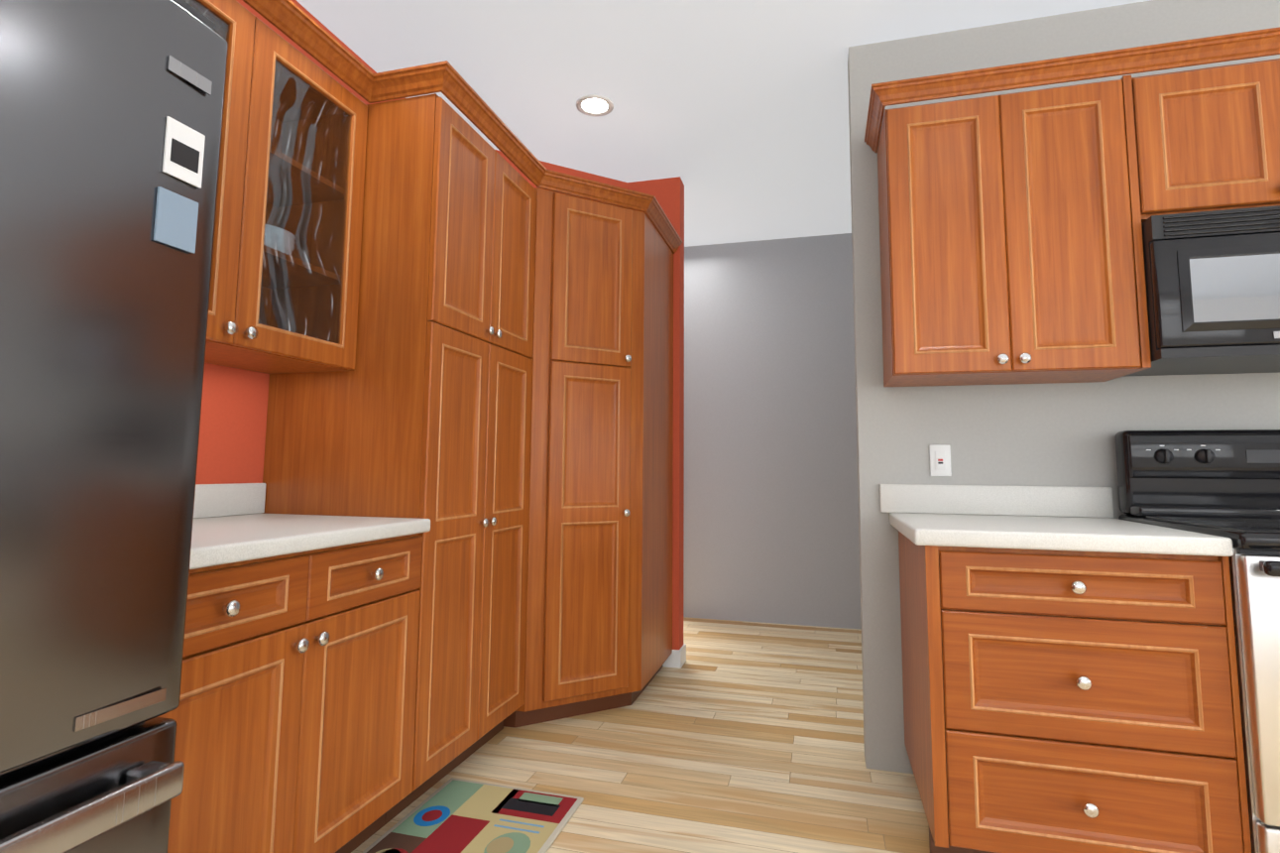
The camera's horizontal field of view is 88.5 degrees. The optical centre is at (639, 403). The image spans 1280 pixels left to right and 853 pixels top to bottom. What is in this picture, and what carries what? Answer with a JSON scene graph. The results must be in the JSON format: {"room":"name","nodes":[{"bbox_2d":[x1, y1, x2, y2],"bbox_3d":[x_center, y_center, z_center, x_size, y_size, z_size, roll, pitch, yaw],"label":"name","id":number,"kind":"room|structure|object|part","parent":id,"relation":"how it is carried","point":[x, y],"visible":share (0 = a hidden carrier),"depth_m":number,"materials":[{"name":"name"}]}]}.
{"room":"kitchen","nodes":[
{"label":"kitchen","id":0,"kind":"room"},
{"bbox_2d":[195,0,684,649],"bbox_3d":[-1.267,-0.271,0.482,1.165,2.740,7.200,-1,-6,15],"label":"wall","id":1,"kind":"structure","parent":0,"point":[233,424],"depth_m":2.22,"materials":[{"name":"red paint"}]},
{"bbox_2d":[183,0,368,373],"bbox_3d":[-1.196,-0.598,1.783,0.379,0.927,0.926,-1,-6,15],"label":"upper cabinet","id":2,"kind":"object","parent":1,"relation":"attached to","point":[284,291],"visible":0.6,"depth_m":1.94,"materials":[{"name":"brown wood"}]},
{"bbox_3d":[-1.115,-0.625,1.522,0.004,0.764,0.321,-1,-6,15],"label":"door pane","id":3,"kind":"part","parent":2,"relation":"part of","materials":[{"name":"orange wood"}]},
{"bbox_3d":[-1.113,-0.625,1.522,0.022,0.902,0.459,-1,-6,15],"label":"door","id":4,"kind":"part","parent":2,"relation":"part of","materials":[{"name":"brown wood"}]},
{"bbox_3d":[-1.040,-0.193,1.666,0.030,0.034,0.035,-1,-6,15],"label":"knob","id":5,"kind":"part","parent":2,"relation":"part of","materials":[{"name":"silver metal"}]},
{"bbox_3d":[-1.023,-0.187,1.726,0.030,0.034,0.035,-1,-6,15],"label":"knob","id":6,"kind":"part","parent":2,"relation":"part of","materials":[{"name":"silver metal"}]},
{"bbox_3d":[-0.992,-0.581,1.965,0.004,0.764,0.321,-1,-6,15],"label":"door pane","id":7,"kind":"part","parent":2,"relation":"part of","materials":[{"name":"clear glass"}]},
{"bbox_2d":[242,0,682,253],"bbox_3d":[-0.723,-1.112,1.603,0.709,0.067,4.678,-1,-6,15],"label":"crown molding","id":8,"kind":"structure","parent":1,"relation":"attached to","point":[296,25],"depth_m":2.19,"materials":[{"name":"brown wood"}]},
{"bbox_2d":[662,643,686,668],"bbox_3d":[0.183,1.377,3.606,0.112,0.090,0.144,-1,-6,15],"label":"baseboard","id":9,"kind":"structure","parent":1,"relation":"attached to","point":[676,658],"depth_m":3.54,"materials":[{"name":"white wood"}]},
{"bbox_2d":[350,616,930,852],"bbox_3d":[0.345,1.165,0.445,10.000,0.100,8.262,-1,-6,15],"label":"floor","id":10,"kind":"structure","parent":0,"point":[736,737],"depth_m":2.40,"materials":[{"name":"brown wood"}]},
{"bbox_2d":[0,0,228,852],"bbox_3d":[-1.178,0.230,0.668,0.900,1.780,0.910,-1,-6,15],"label":"fridge","id":11,"kind":"object","parent":10,"relation":"on","point":[111,113],"visible":1,"depth_m":0.87,"materials":[{"name":"grey metal"}]},
{"bbox_3d":[-0.836,0.740,0.522,0.072,0.633,0.910,-1,-6,15],"label":"drawer","id":12,"kind":"part","parent":11,"relation":"part of","materials":[{"name":"silver metal"}]},
{"bbox_3d":[-0.674,0.521,0.906,0.046,0.040,0.040,-1,-6,15],"label":"handle","id":13,"kind":"part","parent":11,"relation":"part of","materials":[{"name":"silver metal"}]},
{"bbox_2d":[157,533,422,852],"bbox_3d":[-1.076,0.783,1.611,0.651,0.865,0.926,-1,-6,15],"label":"base cabinet","id":14,"kind":"object","parent":10,"relation":"on","point":[292,714],"visible":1,"depth_m":1.53,"materials":[{"name":"brown wood"}]},
{"bbox_3d":[-0.861,0.790,1.311,0.023,0.585,0.459,-1,-6,15],"label":"door","id":15,"kind":"part","parent":14,"relation":"part of","materials":[{"name":"brown wood"}]},
{"bbox_3d":[-0.858,0.417,1.347,0.023,0.155,0.459,-1,-6,15],"label":"drawer","id":16,"kind":"part","parent":14,"relation":"part of","materials":[{"name":"brown wood"}]},
{"bbox_2d":[189,482,430,569],"bbox_3d":[-1.074,0.283,1.660,0.649,0.140,0.924,-1,-6,15],"label":"countertop","id":17,"kind":"structure","parent":14,"relation":"on","point":[231,523],"depth_m":1.74,"materials":[{"name":"white stone"}]},
{"bbox_3d":[-0.739,0.835,1.753,0.023,0.585,0.459,-1,-6,15],"label":"door","id":18,"kind":"part","parent":14,"relation":"part of","materials":[{"name":"brown wood"}]},
{"bbox_3d":[-0.736,0.461,1.790,0.023,0.155,0.459,-1,-6,15],"label":"drawer","id":19,"kind":"part","parent":14,"relation":"part of","materials":[{"name":"brown wood"}]},
{"bbox_2d":[261,93,536,823],"bbox_3d":[-0.846,0.157,2.490,0.651,2.286,0.758,-1,-6,15],"label":"pantry","id":20,"kind":"object","parent":10,"relation":"on","point":[422,409],"visible":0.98,"depth_m":2.19,"materials":[{"name":"brown wood"}]},
{"bbox_3d":[-0.622,0.461,2.201,0.023,1.418,0.375,-1,-6,15],"label":"door","id":21,"kind":"part","parent":20,"relation":"part of","materials":[{"name":"brown wood"}]},
{"bbox_3d":[-0.614,-0.621,2.307,0.023,0.747,0.375,-1,-6,15],"label":"door","id":22,"kind":"part","parent":20,"relation":"part of","materials":[{"name":"brown wood"}]},
{"bbox_3d":[-0.522,0.497,2.563,0.023,1.418,0.375,-1,-6,15],"label":"door","id":23,"kind":"part","parent":20,"relation":"part of","materials":[{"name":"brown wood"}]},
{"bbox_3d":[-0.513,-0.585,2.668,0.023,0.747,0.375,-1,-6,15],"label":"door","id":24,"kind":"part","parent":20,"relation":"part of","materials":[{"name":"brown wood"}]},
{"bbox_2d":[361,777,583,852],"bbox_3d":[-0.563,1.217,1.629,0.480,0.012,1.140,-1,-6,15],"label":"mat","id":25,"kind":"object","parent":10,"relation":"on","point":[454,815],"visible":1,"depth_m":1.96,"materials":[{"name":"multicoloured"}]},
{"bbox_2d":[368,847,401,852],"bbox_3d":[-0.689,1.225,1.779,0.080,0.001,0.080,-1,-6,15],"label":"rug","id":26,"kind":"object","parent":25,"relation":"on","point":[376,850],"depth_m":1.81,"materials":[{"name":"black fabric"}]},
{"bbox_2d":[372,847,409,852],"bbox_3d":[-0.671,1.225,1.774,0.090,0.001,0.090,-1,-6,15],"label":"rug","id":27,"kind":"object","parent":25,"relation":"on","point":[381,850],"depth_m":1.81,"materials":[{"name":"fabric"}]},
{"bbox_3d":[-0.630,1.246,1.991,0.100,0.001,0.120,-1,-6,15],"label":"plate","id":28,"kind":"part","parent":25,"relation":"part of","materials":[{"name":"blue fabric"}]},
{"bbox_3d":[-0.630,1.246,1.991,0.056,0.001,0.067,-1,-6,15],"label":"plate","id":29,"kind":"part","parent":25,"relation":"part of","materials":[{"name":"fabric"}]},
{"bbox_2d":[485,835,514,852],"bbox_3d":[-0.390,1.232,1.834,0.070,0.001,0.091,-1,-6,15],"label":"rug","id":30,"kind":"object","parent":25,"relation":"on","point":[494,844],"depth_m":1.84,"materials":[{"name":"beige"}]},
{"bbox_2d":[500,797,561,815],"bbox_3d":[-0.340,1.254,2.049,0.170,0.001,0.066,-1,-6,15],"label":"rug","id":31,"kind":"object","parent":25,"relation":"on","point":[530,806],"depth_m":2.05,"materials":[{"name":"black"}]},
{"bbox_2d":[516,791,564,807],"bbox_3d":[-0.318,1.259,2.094,0.134,0.001,0.055,-1,-6,15],"label":"rug","id":32,"kind":"object","parent":25,"relation":"on","point":[534,798],"depth_m":2.09,"materials":[{"name":"green"}]},
{"bbox_2d":[503,187,673,727],"bbox_3d":[-0.437,0.239,3.296,1.004,2.286,1.018,-1,-6,15],"label":"pantry","id":33,"kind":"object","parent":10,"relation":"on","point":[599,614],"visible":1,"depth_m":2.92,"materials":[{"name":"brown wood"}]},
{"bbox_3d":[-0.220,0.529,2.868,0.394,1.418,0.023,4,-6,-29],"label":"door","id":34,"kind":"part","parent":33,"relation":"part of","materials":[{"name":"brown wood"}]},
{"bbox_3d":[-0.211,-0.552,2.973,0.394,0.747,0.023,4,-6,-29],"label":"door","id":35,"kind":"part","parent":33,"relation":"part of","materials":[{"name":"brown wood"}]},
{"bbox_2d":[898,530,1251,852],"bbox_3d":[1.175,0.833,1.938,0.680,0.865,0.693,-1,-6,15],"label":"base cabinet","id":36,"kind":"object","parent":10,"relation":"on","point":[1065,701],"visible":1,"depth_m":1.65,"materials":[{"name":"brown wood"}]},
{"bbox_2d":[879,483,1233,556],"bbox_3d":[1.149,0.329,1.997,0.738,0.148,0.690,-1,-6,15],"label":"countertop","id":37,"kind":"structure","parent":36,"relation":"on","point":[1066,518],"depth_m":2.01,"materials":[{"name":"white stone"}]},
{"bbox_3d":[1.099,0.460,1.650,0.035,0.034,0.030,-1,-6,15],"label":"knob","id":38,"kind":"part","parent":36,"relation":"part of","materials":[{"name":"silver metal"}]},
{"bbox_3d":[1.105,0.462,1.673,0.630,0.150,0.023,-1,-6,15],"label":"drawer","id":39,"kind":"part","parent":36,"relation":"part of","materials":[{"name":"brown wood"}]},
{"bbox_3d":[1.097,0.689,1.628,0.035,0.034,0.030,-1,-6,15],"label":"knob","id":40,"kind":"part","parent":36,"relation":"part of","materials":[{"name":"silver metal"}]},
{"bbox_3d":[1.103,0.691,1.651,0.630,0.300,0.023,-1,-6,15],"label":"drawer","id":41,"kind":"part","parent":36,"relation":"part of","materials":[{"name":"brown wood"}]},
{"bbox_3d":[1.095,0.985,1.599,0.035,0.034,0.030,-1,-6,15],"label":"knob","id":42,"kind":"part","parent":36,"relation":"part of","materials":[{"name":"silver metal"}]},
{"bbox_3d":[1.101,0.987,1.622,0.630,0.285,0.023,-1,-6,15],"label":"drawer","id":43,"kind":"part","parent":36,"relation":"part of","materials":[{"name":"brown wood"}]},
{"bbox_2d":[1114,429,1279,852],"bbox_3d":[1.861,0.648,1.711,0.764,1.200,0.743,-1,-6,15],"label":"range","id":44,"kind":"object","parent":10,"relation":"on","point":[1224,483],"visible":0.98,"depth_m":1.95,"materials":[{"name":"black metal"}]},
{"bbox_3d":[1.664,0.165,2.086,0.048,0.048,0.018,-1,-6,15],"label":"knob","id":45,"kind":"part","parent":44,"relation":"part of","materials":[{"name":"black plastic"}]},
{"bbox_2d":[1118,513,1279,564],"bbox_3d":[1.870,0.347,1.766,0.764,0.041,0.680,-1,-6,15],"label":"cooktop","id":46,"kind":"object","parent":44,"relation":"in","point":[1251,534],"depth_m":1.75,"materials":[{"name":"black"}]},
{"bbox_3d":[1.939,0.162,2.031,0.741,0.140,0.020,-1,-6,15],"label":"backguard panel","id":47,"kind":"part","parent":44,"relation":"part of","materials":[{"name":"black metal"}]},
{"bbox_3d":[1.770,0.163,2.057,0.048,0.048,0.018,-1,-6,15],"label":"knob","id":48,"kind":"part","parent":44,"relation":"part of","materials":[{"name":"black plastic"}]},
{"bbox_3d":[1.784,0.648,1.432,0.755,0.600,0.041,-1,-6,15],"label":"door","id":49,"kind":"part","parent":44,"relation":"part of","materials":[{"name":"silver metal"}]},
{"bbox_3d":[1.781,1.056,1.395,0.755,0.204,0.036,-1,-6,15],"label":"drawer","id":50,"kind":"part","parent":44,"relation":"part of","materials":[{"name":"silver metal"}]},
{"bbox_3d":[1.457,0.375,1.510,0.040,0.026,0.040,-1,-6,15],"label":"handle post","id":51,"kind":"part","parent":44,"relation":"part of","materials":[{"name":"black"}]},
{"bbox_3d":[1.768,0.366,1.393,0.731,0.034,0.030,-1,-6,15],"label":"handle","id":52,"kind":"part","parent":44,"relation":"part of","materials":[{"name":"black"}]},
{"bbox_2d":[296,0,1150,246],"bbox_3d":[0.864,-1.482,2.514,10.000,0.100,12.000,-1,-6,15],"label":"ceiling","id":53,"kind":"structure","parent":0,"point":[733,115],"depth_m":2.82,"materials":[{"name":"grey paint"}]},
{"bbox_2d":[576,94,613,116],"bbox_3d":[-0.210,-1.383,3.052,0.176,0.010,0.176,-1,-6,15],"label":"recessed light","id":54,"kind":"object","parent":53,"relation":"in","point":[594,105],"visible":1,"depth_m":3.04,"materials":[{"name":"white"}]},
{"bbox_2d":[683,232,861,628],"bbox_3d":[1.825,0.147,4.514,3.270,2.740,0.120,-1,-6,15],"label":"wall","id":55,"kind":"structure","parent":0,"point":[770,528],"depth_m":4.69,"materials":[{"name":"grey paint"}]},
{"bbox_2d":[685,616,861,629],"bbox_3d":[1.941,1.740,6.201,10.000,0.100,3.738,-1,-6,15],"label":"baseboard","id":56,"kind":"structure","parent":0,"point":[774,623],"depth_m":4.56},
{"bbox_2d":[847,0,1279,773],"bbox_3d":[3.277,-0.099,1.874,5.060,2.740,0.120,-1,-6,15],"label":"wall","id":57,"kind":"structure","parent":0,"point":[1032,434],"depth_m":2.37,"materials":[{"name":"grey paint"}]},
{"bbox_2d":[929,444,951,475],"bbox_3d":[1.088,0.204,2.380,0.070,0.114,0.010,-1,-6,15],"label":"outlet","id":58,"kind":"object","parent":57,"relation":"attached to","point":[940,459],"visible":1,"depth_m":2.38,"materials":[{"name":"white plastic"}]},
{"bbox_2d":[877,74,1151,387],"bbox_3d":[1.211,-0.542,2.231,0.715,0.914,0.374,-1,-6,15],"label":"upper cabinet","id":59,"kind":"object","parent":57,"relation":"attached to","point":[1010,241],"visible":1,"depth_m":2.08,"materials":[{"name":"brown wood"}]},
{"bbox_3d":[0.995,-0.548,2.137,0.342,0.902,0.023,-1,-6,15],"label":"door","id":60,"kind":"part","parent":59,"relation":"part of","materials":[{"name":"brown wood"}]},
{"bbox_3d":[1.122,-0.139,2.036,0.035,0.034,0.030,-1,-6,15],"label":"knob","id":61,"kind":"part","parent":59,"relation":"part of","materials":[{"name":"silver metal"}]},
{"bbox_3d":[1.182,-0.140,2.020,0.035,0.034,0.030,-1,-6,15],"label":"knob","id":62,"kind":"part","parent":59,"relation":"part of","materials":[{"name":"silver metal"}]},
{"bbox_3d":[1.327,-0.555,2.045,0.342,0.902,0.023,-1,-6,15],"label":"door","id":63,"kind":"part","parent":59,"relation":"part of","materials":[{"name":"brown wood"}]},
{"bbox_2d":[864,26,1279,153],"bbox_3d":[2.083,-1.044,2.032,2.611,0.058,0.389,-1,-6,15],"label":"crown molding","id":64,"kind":"structure","parent":57,"relation":"attached to","point":[1211,50],"depth_m":2.05,"materials":[{"name":"brown wood"}]},
{"bbox_2d":[1131,58,1279,223],"bbox_3d":[1.927,-0.783,2.057,0.763,0.456,0.374,-1,-6,15],"label":"upper cabinet","id":65,"kind":"object","parent":57,"relation":"attached to","point":[1207,139],"visible":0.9,"depth_m":1.97,"materials":[{"name":"brown wood"}]},
{"bbox_2d":[1122,205,1279,376],"bbox_3d":[1.919,-0.331,1.995,0.759,0.425,0.410,-1,-6,15],"label":"microwave","id":66,"kind":"object","parent":65,"relation":"attached to","point":[1213,287],"visible":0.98,"depth_m":1.88,"materials":[{"name":"black metal"}]},
{"bbox_3d":[1.776,-0.324,1.848,0.561,0.320,0.030,-1,-6,15],"label":"door","id":67,"kind":"part","parent":66,"relation":"part of","materials":[{"name":"black"}]}
]}

